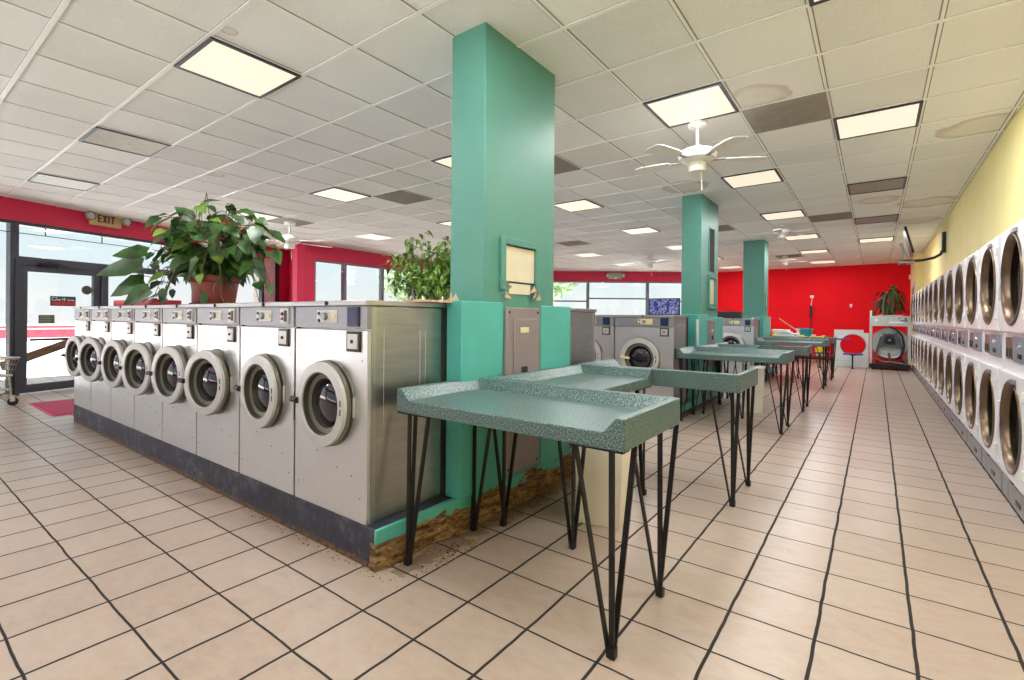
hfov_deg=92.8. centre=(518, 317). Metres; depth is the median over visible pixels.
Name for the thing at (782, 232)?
ceiling fan
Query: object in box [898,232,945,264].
bracket
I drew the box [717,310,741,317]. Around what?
case
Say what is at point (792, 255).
ceiling vent
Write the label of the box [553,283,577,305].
tree
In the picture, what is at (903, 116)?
recessed light
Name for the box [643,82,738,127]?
recessed light
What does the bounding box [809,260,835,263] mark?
recessed light
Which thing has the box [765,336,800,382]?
folding table
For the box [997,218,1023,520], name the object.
dryer
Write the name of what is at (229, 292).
pot
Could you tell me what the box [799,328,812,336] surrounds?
bucket
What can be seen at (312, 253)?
wall
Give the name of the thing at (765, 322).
wall
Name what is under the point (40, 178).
recessed light
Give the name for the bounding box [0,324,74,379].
ground
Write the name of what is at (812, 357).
platform
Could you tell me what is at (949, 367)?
dryer
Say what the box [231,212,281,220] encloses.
recessed light
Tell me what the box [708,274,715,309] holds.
access hatch
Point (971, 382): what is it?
dryer
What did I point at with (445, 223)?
diffuser
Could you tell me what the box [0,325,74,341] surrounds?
barrier
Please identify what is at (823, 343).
folding table
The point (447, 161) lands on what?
diffuser
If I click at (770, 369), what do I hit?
plinth
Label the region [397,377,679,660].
folding table
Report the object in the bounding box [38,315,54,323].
notice
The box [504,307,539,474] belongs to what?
breaker panel
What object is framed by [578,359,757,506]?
folding table
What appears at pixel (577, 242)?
ceiling vent
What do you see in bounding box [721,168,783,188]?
recessed light
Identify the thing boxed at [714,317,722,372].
wall
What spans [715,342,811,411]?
folding table
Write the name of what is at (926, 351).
dryer
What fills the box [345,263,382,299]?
window
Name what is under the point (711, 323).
breaker panel
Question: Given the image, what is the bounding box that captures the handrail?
[0,340,66,369]
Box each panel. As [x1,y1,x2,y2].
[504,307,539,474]
[707,320,714,366]
[834,329,868,367]
[958,331,960,344]
[969,332,972,347]
[985,334,989,352]
[1006,337,1012,359]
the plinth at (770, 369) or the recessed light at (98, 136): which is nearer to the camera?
the recessed light at (98, 136)
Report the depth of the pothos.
3.96 m
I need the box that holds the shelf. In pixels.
[898,261,914,264]
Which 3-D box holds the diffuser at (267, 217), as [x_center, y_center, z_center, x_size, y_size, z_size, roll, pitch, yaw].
[-4.447,-1.717,8.253,0.549,0.007,0.549,0,-1,36]
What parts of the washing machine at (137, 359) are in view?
door, door glass, lid, dial plate, panel, control panel, coin box plate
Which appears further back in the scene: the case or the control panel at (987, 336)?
the case
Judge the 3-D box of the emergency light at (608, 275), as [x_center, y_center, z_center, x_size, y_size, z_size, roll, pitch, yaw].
[3.320,-1.428,16.718,0.680,0.220,0.160,0,0,0]
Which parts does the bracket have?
arm, wall plate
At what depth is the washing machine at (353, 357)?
2.52 m
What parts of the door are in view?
knob plate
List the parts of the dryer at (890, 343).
corner post, motor, corner post, corner post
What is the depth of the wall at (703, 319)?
6.49 m
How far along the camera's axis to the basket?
6.43 m
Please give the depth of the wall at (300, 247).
10.91 m
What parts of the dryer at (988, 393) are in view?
handle, handle, door glass, door, door, door glass, kick panel, panel, coin panel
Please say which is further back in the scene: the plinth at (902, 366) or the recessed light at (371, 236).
the plinth at (902, 366)
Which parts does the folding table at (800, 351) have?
leg, leg, leg, leg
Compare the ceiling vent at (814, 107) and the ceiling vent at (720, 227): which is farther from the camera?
the ceiling vent at (720, 227)
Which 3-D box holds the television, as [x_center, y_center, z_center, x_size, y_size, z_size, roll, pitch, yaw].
[6.783,-1.272,8.525,0.201,0.537,0.800,0,0,37]
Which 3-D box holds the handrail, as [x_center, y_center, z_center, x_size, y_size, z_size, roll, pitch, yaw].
[-7.684,0.648,8.410,0.082,1.300,2.174,0,0,7]
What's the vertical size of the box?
0.220 m
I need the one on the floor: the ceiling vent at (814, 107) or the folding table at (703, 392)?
the folding table at (703, 392)
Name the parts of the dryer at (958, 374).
handle, handle, door, door glass, door glass, door, kick panel, panel, coin panel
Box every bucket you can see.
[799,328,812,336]
[815,344,830,357]
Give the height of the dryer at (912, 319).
1.850 m
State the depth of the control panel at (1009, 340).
3.30 m
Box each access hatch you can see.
[499,236,540,300]
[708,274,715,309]
[765,294,767,309]
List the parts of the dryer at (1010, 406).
handle, handle, door, door, kick panel, door glass, panel, door glass, coin panel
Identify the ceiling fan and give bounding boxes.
[264,221,331,258]
[625,254,664,275]
[635,119,767,189]
[751,224,811,238]
[768,256,796,269]
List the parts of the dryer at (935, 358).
door, door, kick panel, panel, coin panel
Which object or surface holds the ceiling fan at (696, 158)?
hanging from the ceiling
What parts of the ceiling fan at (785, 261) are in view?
motor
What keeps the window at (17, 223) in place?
in the wall at (10, 208)
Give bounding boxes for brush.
[809,295,813,327]
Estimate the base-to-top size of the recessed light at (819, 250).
0.016 m
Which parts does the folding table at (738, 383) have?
leg, leg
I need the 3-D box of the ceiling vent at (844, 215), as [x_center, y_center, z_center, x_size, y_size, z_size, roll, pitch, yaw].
[5.115,-1.644,7.993,0.593,0.014,0.593,0,0,36]
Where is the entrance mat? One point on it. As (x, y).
(59, 407)
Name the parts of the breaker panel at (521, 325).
knockout plate, hatch door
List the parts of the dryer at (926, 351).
door, door, kick panel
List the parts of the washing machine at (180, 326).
door, door glass, lid, dial plate, panel, control panel, coin box plate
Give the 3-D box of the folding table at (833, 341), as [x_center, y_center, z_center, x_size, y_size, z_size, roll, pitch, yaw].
[6.052,0.836,10.376,1.171,0.868,0.600,0,0,36]
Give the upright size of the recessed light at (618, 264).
0.017 m
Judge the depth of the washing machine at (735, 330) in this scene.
9.50 m
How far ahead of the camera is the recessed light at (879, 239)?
10.02 m
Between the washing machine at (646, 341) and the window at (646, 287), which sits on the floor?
the washing machine at (646, 341)
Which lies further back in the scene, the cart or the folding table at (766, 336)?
the folding table at (766, 336)
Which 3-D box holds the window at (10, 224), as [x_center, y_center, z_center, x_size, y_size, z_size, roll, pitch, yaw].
[-7.941,-0.144,5.968,0.101,2.600,2.683,0,0,18]
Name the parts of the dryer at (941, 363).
handle, door, door, kick panel, panel, coin panel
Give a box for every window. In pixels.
[0,218,14,395]
[15,221,172,272]
[105,270,192,305]
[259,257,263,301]
[314,260,344,300]
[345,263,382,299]
[383,268,414,300]
[553,281,587,308]
[588,281,647,314]
[647,282,680,314]
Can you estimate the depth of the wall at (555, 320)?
3.49 m
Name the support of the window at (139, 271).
in the wall at (10, 208)
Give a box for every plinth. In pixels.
[74,404,575,572]
[682,391,723,417]
[764,367,774,377]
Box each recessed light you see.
[27,172,99,191]
[79,126,171,157]
[174,36,301,98]
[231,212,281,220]
[309,187,370,202]
[354,233,394,240]
[431,155,451,168]
[436,220,450,226]
[554,199,603,212]
[572,253,602,256]
[614,263,634,265]
[619,227,660,234]
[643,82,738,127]
[664,245,681,249]
[720,266,742,268]
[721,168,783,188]
[759,209,805,220]
[785,233,819,240]
[798,249,828,253]
[809,0,829,6]
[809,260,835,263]
[833,100,923,140]
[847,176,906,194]
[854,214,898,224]
[858,236,894,242]
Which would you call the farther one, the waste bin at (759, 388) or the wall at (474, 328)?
the waste bin at (759, 388)
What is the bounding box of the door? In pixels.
[14,259,105,395]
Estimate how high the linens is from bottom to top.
0.194 m
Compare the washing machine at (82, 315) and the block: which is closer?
the washing machine at (82, 315)
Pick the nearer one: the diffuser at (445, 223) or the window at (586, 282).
the diffuser at (445, 223)
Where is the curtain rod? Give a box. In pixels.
[0,224,165,251]
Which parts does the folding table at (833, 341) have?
leg, leg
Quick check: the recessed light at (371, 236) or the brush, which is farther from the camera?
the brush
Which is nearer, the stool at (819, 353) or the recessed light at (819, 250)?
the recessed light at (819, 250)
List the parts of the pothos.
stem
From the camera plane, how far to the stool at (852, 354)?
12.30 m
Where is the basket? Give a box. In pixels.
[0,356,19,377]
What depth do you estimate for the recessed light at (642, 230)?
9.26 m
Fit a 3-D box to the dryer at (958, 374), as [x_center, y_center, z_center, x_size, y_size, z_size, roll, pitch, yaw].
[4.882,0.335,4.931,0.674,1.850,0.802,0,0,36]
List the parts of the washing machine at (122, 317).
door, door glass, lid, panel, control panel, coin box plate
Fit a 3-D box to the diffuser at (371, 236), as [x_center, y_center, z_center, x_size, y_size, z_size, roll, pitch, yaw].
[-3.016,-1.688,10.204,0.549,0.007,0.549,0,-1,36]
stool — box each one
[812,352,830,367]
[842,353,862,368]
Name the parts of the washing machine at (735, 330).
door glass, door, control panel, lid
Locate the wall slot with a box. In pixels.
[709,226,714,273]
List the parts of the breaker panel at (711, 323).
hatch door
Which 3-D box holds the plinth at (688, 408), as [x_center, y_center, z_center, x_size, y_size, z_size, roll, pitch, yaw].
[0.634,1.144,8.054,4.712,0.164,2.250,0,0,36]
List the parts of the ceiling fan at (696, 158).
blade, blade, motor, blade, blade, blade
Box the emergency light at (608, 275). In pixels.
[606,273,625,278]
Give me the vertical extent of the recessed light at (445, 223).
0.017 m
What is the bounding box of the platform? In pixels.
[796,356,830,360]
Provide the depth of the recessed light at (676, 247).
11.29 m
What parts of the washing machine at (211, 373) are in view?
handle, door, door glass, dial plate, lid, control panel, panel, coin box plate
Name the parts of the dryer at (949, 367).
door, door, kick panel, panel, coin panel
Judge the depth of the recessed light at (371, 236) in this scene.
10.15 m
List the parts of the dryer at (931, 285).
door, door, kick panel, panel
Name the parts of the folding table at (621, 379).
leg, leg, leg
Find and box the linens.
[772,329,797,336]
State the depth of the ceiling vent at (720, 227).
8.99 m
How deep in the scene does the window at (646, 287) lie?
16.82 m
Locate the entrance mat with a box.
[28,399,73,415]
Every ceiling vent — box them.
[267,217,312,226]
[373,190,431,204]
[554,155,579,174]
[557,240,588,245]
[718,225,734,231]
[741,91,831,133]
[775,254,803,257]
[807,212,852,222]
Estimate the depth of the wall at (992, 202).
5.22 m
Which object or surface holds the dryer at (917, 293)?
on the floor
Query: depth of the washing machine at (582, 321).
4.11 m
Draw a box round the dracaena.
[866,285,908,314]
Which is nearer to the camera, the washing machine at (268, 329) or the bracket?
the washing machine at (268, 329)
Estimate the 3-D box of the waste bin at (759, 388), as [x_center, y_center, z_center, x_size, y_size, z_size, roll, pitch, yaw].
[3.113,0.946,6.454,0.272,0.600,0.252,0,0,28]
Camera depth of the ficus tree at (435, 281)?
6.39 m
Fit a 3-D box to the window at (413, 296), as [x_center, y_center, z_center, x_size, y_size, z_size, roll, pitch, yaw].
[-3.339,-0.442,13.521,0.100,1.770,1.220,0,0,32]
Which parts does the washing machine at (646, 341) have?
door, door glass, panel, control panel, dial plate, lid, coin box plate, trim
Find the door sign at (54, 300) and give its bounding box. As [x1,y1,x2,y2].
[50,296,75,305]
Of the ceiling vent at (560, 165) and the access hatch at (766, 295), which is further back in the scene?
the access hatch at (766, 295)
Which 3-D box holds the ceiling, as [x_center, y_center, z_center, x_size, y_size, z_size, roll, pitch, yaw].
[-0.443,-1.737,9.016,14.600,0.343,22.800,0,0,36]
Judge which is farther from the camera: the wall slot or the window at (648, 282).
the window at (648, 282)
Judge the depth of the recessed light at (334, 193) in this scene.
6.79 m
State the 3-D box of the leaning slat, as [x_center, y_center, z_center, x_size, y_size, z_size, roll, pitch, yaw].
[2.311,0.195,6.296,0.041,0.343,0.193,0,0,20]
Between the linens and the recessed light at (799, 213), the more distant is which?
the linens
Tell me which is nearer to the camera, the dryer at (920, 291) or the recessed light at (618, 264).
the dryer at (920, 291)
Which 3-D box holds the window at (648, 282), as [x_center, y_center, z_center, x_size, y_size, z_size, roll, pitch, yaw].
[5.279,0.018,16.867,1.660,2.490,0.100,0,0,0]
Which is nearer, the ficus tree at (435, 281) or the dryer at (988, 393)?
the dryer at (988, 393)
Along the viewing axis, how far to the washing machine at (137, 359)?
4.09 m
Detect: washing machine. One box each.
[61,306,92,410]
[73,306,111,418]
[96,305,134,428]
[115,305,163,439]
[145,304,198,454]
[177,303,241,471]
[233,302,296,494]
[289,293,458,525]
[570,308,596,364]
[594,315,614,360]
[614,315,688,402]
[722,318,759,373]
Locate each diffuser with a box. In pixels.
[237,213,278,219]
[356,234,390,239]
[435,157,451,167]
[439,222,450,225]
[667,246,681,249]
[786,234,817,239]
[811,261,833,263]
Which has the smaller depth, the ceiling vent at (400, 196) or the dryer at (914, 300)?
the ceiling vent at (400, 196)
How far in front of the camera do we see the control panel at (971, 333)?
4.62 m
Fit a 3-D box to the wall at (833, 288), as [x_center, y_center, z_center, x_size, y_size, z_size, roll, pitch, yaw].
[9.052,-0.281,15.251,5.640,3.150,0.160,0,0,36]
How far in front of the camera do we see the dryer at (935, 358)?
7.16 m
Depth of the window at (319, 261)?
11.93 m
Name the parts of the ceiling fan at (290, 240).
motor, blade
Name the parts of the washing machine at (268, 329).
handle, door, door glass, dial plate, lid, control panel, coin box plate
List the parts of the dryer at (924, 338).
door, kick panel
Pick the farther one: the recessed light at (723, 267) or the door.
the recessed light at (723, 267)
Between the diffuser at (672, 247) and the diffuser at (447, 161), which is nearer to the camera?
the diffuser at (447, 161)
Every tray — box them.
[114,298,180,305]
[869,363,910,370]
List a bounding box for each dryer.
[869,316,910,370]
[911,294,914,371]
[912,293,917,375]
[915,291,919,377]
[917,289,923,381]
[920,287,926,387]
[923,284,930,392]
[927,281,935,399]
[932,277,941,406]
[937,272,948,415]
[944,266,957,428]
[952,259,969,443]
[963,249,984,463]
[977,236,1004,490]
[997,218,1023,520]
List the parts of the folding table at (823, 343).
leg, leg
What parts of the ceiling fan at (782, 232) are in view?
blade, motor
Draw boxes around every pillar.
[451,22,554,479]
[681,193,717,316]
[743,240,767,316]
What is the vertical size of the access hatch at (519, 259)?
0.389 m
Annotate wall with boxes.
[0,196,288,301]
[289,241,304,301]
[293,242,450,301]
[446,301,502,499]
[540,306,569,464]
[553,271,681,281]
[674,314,707,398]
[707,317,713,393]
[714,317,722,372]
[718,263,910,359]
[742,316,770,368]
[910,103,1023,365]
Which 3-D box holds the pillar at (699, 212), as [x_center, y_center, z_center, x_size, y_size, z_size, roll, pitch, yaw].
[2.625,-0.351,7.043,0.270,2.854,0.860,0,0,36]
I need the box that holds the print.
[40,316,51,322]
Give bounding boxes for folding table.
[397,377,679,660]
[488,364,651,549]
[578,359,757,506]
[676,346,794,434]
[698,344,758,418]
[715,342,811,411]
[754,337,829,388]
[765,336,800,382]
[772,336,836,379]
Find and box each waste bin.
[575,447,630,529]
[743,365,765,413]
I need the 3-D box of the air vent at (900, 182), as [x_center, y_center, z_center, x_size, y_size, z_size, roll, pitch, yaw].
[4.530,-1.662,6.172,0.593,0.017,0.593,0,-1,36]
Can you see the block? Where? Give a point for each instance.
(269, 263)
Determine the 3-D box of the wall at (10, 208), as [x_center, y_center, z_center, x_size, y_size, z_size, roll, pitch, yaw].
[-7.541,-0.416,7.240,0.162,3.150,10.747,0,0,18]
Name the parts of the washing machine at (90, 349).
door, door glass, lid, control panel, panel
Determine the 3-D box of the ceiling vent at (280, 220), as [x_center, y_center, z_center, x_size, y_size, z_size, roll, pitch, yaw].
[-4.089,-1.712,8.741,0.593,0.014,0.593,0,0,36]
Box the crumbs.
[249,492,551,586]
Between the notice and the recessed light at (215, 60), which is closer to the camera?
the recessed light at (215, 60)
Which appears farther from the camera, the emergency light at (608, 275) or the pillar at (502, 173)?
the emergency light at (608, 275)
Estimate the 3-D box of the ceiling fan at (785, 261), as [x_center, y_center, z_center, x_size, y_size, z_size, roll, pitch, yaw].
[6.909,-1.404,12.560,0.928,0.381,0.973,0,0,25]
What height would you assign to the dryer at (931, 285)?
1.850 m
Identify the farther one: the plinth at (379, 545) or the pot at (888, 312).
the pot at (888, 312)
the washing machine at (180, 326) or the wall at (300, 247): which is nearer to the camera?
the washing machine at (180, 326)
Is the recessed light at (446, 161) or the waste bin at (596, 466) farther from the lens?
the recessed light at (446, 161)
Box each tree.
[377,270,429,300]
[379,230,450,299]
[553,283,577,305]
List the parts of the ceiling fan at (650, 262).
motor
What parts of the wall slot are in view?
frame, frame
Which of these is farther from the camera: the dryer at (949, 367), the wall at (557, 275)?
the wall at (557, 275)
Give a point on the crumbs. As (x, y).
(454, 551)
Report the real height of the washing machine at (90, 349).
1.100 m
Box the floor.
[0,359,1023,679]
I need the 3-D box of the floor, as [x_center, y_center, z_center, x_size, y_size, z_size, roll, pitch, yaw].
[-0.468,1.277,9.016,14.600,0.120,22.800,0,0,36]
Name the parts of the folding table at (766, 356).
leg, leg, leg, leg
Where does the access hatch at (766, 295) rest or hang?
attached to the pillar at (755, 253)
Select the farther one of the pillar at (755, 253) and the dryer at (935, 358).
the pillar at (755, 253)
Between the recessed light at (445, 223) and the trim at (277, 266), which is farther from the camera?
the trim at (277, 266)
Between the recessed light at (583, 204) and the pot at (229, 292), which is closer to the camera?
the pot at (229, 292)
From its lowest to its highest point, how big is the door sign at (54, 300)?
0.155 m
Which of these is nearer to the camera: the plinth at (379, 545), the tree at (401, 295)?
the plinth at (379, 545)
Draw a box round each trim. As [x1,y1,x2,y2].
[0,0,1023,271]
[275,262,279,301]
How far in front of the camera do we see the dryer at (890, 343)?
12.05 m
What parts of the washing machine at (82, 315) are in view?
door, door glass, lid, panel, control panel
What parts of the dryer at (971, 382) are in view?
handle, handle, door, door glass, door, door glass, kick panel, panel, coin panel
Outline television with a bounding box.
[899,226,913,259]
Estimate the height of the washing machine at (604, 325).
1.100 m
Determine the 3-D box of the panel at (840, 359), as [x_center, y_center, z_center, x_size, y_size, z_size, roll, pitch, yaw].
[8.716,0.806,12.774,0.750,0.970,0.078,0,0,36]
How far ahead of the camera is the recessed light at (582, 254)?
12.69 m
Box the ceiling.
[0,0,1023,271]
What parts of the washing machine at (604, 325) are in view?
door, lid, panel, control panel, coin box plate, trim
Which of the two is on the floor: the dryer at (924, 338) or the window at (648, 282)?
the dryer at (924, 338)
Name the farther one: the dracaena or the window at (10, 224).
the dracaena
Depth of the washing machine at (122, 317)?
4.51 m
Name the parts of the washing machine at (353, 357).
handle, door, door glass, dial plate, panel, control panel, coin box plate, display frame, lid, trim, plywood strip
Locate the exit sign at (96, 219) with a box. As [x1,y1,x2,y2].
[85,211,131,228]
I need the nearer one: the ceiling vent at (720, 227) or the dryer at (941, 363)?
the dryer at (941, 363)
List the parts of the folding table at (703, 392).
leg, leg, leg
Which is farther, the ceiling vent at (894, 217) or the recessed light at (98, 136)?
the ceiling vent at (894, 217)
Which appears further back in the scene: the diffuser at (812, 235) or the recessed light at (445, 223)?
the diffuser at (812, 235)
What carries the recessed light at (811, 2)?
in the ceiling
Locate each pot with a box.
[188,275,240,302]
[882,309,896,314]
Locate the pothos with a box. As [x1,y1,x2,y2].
[96,192,284,304]
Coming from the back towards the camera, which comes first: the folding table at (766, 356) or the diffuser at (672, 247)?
the diffuser at (672, 247)
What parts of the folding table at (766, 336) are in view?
leg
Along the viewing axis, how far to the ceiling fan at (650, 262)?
12.44 m
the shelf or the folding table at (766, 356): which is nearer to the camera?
the folding table at (766, 356)
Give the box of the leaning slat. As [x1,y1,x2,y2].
[696,319,698,345]
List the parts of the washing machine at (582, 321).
lid, trim, panel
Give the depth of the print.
7.61 m
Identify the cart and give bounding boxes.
[0,356,19,405]
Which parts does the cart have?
frame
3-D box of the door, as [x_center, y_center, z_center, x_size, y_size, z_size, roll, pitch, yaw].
[-7.317,0.142,7.806,0.209,2.038,1.200,0,0,18]
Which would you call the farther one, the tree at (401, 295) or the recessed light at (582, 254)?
the tree at (401, 295)
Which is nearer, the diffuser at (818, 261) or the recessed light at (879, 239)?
the recessed light at (879, 239)
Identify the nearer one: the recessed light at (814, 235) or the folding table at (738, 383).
the folding table at (738, 383)
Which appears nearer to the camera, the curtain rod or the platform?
the curtain rod
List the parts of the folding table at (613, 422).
leg, leg, leg, leg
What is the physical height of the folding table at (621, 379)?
0.868 m
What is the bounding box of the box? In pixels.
[649,298,679,314]
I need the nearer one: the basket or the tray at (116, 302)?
the tray at (116, 302)
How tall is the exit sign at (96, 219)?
0.225 m
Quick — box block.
[253,258,274,302]
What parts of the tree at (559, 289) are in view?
crown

